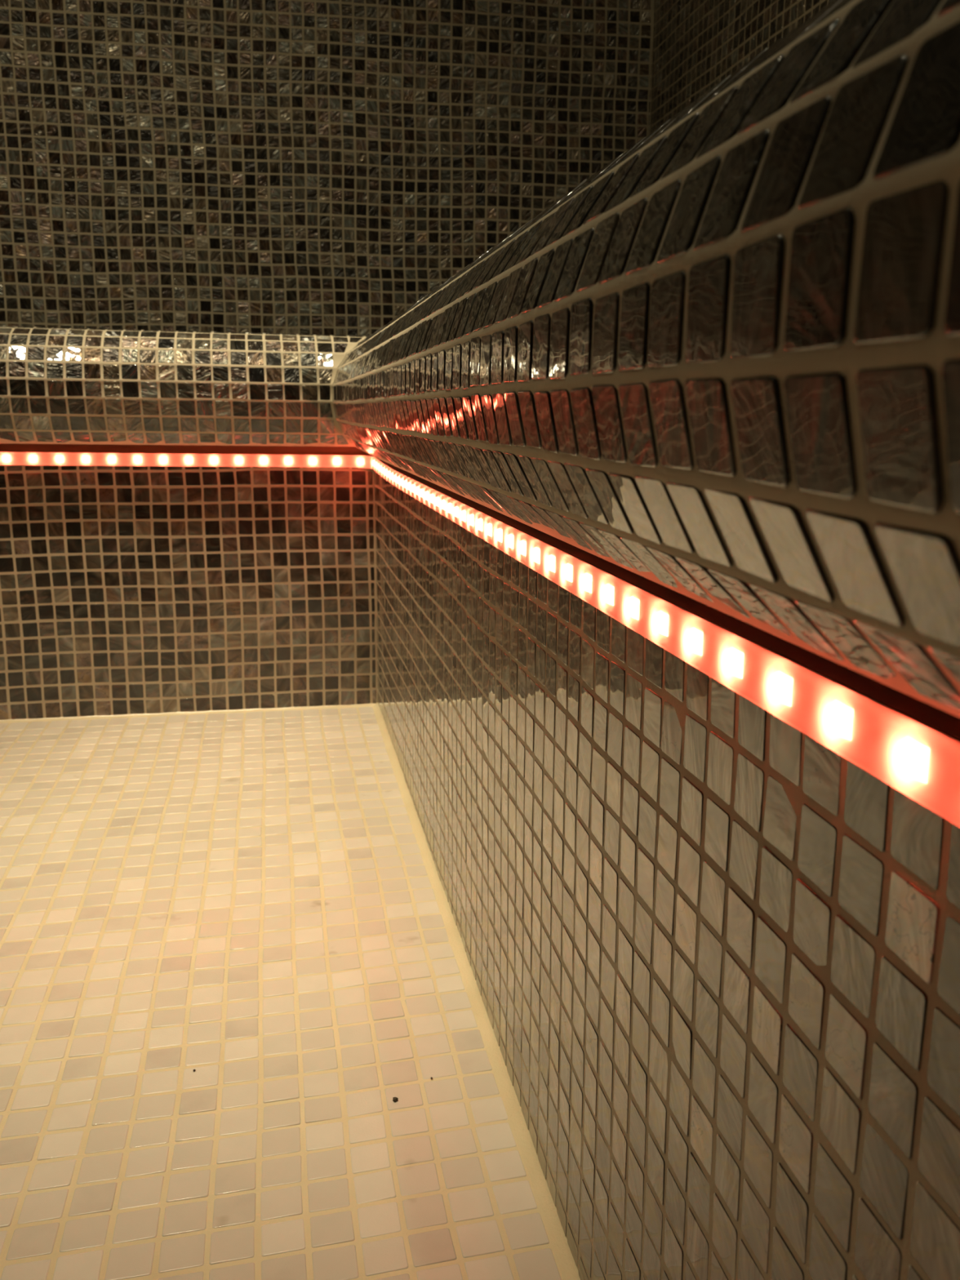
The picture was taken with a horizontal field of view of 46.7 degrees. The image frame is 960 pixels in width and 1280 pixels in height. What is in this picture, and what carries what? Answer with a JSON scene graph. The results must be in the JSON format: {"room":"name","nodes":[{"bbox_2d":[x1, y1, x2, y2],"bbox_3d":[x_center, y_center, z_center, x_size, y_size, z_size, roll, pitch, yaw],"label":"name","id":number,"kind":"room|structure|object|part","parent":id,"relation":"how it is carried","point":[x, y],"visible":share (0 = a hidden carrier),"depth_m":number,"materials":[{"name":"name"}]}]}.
{"room":"spa","nodes":[
{"label":"spa","id":0,"kind":"room"},
{"bbox_2d":[0,702,580,1279],"bbox_3d":[-0.659,0.403,0.063,1.568,0.084,2.590,-2,12,-10],"label":"floor","id":1,"kind":"structure","parent":0,"point":[254,901],"depth_m":0.71,"materials":[{"name":"beige tile"}]},
{"bbox_2d":[392,1097,398,1101],"bbox_3d":[-0.048,0.262,0.635,0.003,0.002,0.003,-7,14,-32],"label":"grit","id":2,"kind":"object","parent":1,"relation":"on","point":[394,1099],"visible":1,"depth_m":0.64,"materials":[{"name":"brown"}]},
{"bbox_2d":[0,0,959,1279],"bbox_3d":[-0.454,0.099,0.338,2.088,0.530,3.115,-2,12,-10],"label":"bench","id":3,"kind":"object","parent":1,"relation":"on","point":[713,954],"depth_m":0.33,"materials":[{"name":"tile"}]},
{"bbox_3d":[-0.452,-0.154,0.286,2.087,0.013,3.115,-2,12,-10],"label":"seat","id":4,"kind":"part","parent":3,"relation":"part of","materials":[{"name":"beige tile"}]},
{"bbox_3d":[-0.649,0.053,0.018,1.524,0.036,2.524,-2,12,-10],"label":"light strip","id":5,"kind":"part","parent":3,"relation":"part of","materials":[{"name":"red plastic"}]},
{"bbox_2d":[0,0,654,383],"bbox_3d":[-0.740,-1.102,1.676,2.092,2.220,0.041,-2,12,-10],"label":"wall","id":6,"kind":"structure","parent":0,"point":[273,166],"depth_m":1.80,"materials":[{"name":"brown tile"}]},
{"bbox_2d":[650,0,833,133],"bbox_3d":[0.598,-0.823,0.347,0.041,2.220,3.120,-2,12,-10],"label":"wall","id":7,"kind":"structure","parent":0,"point":[698,44],"depth_m":1.65,"materials":[{"name":"brown tile"}]}
]}

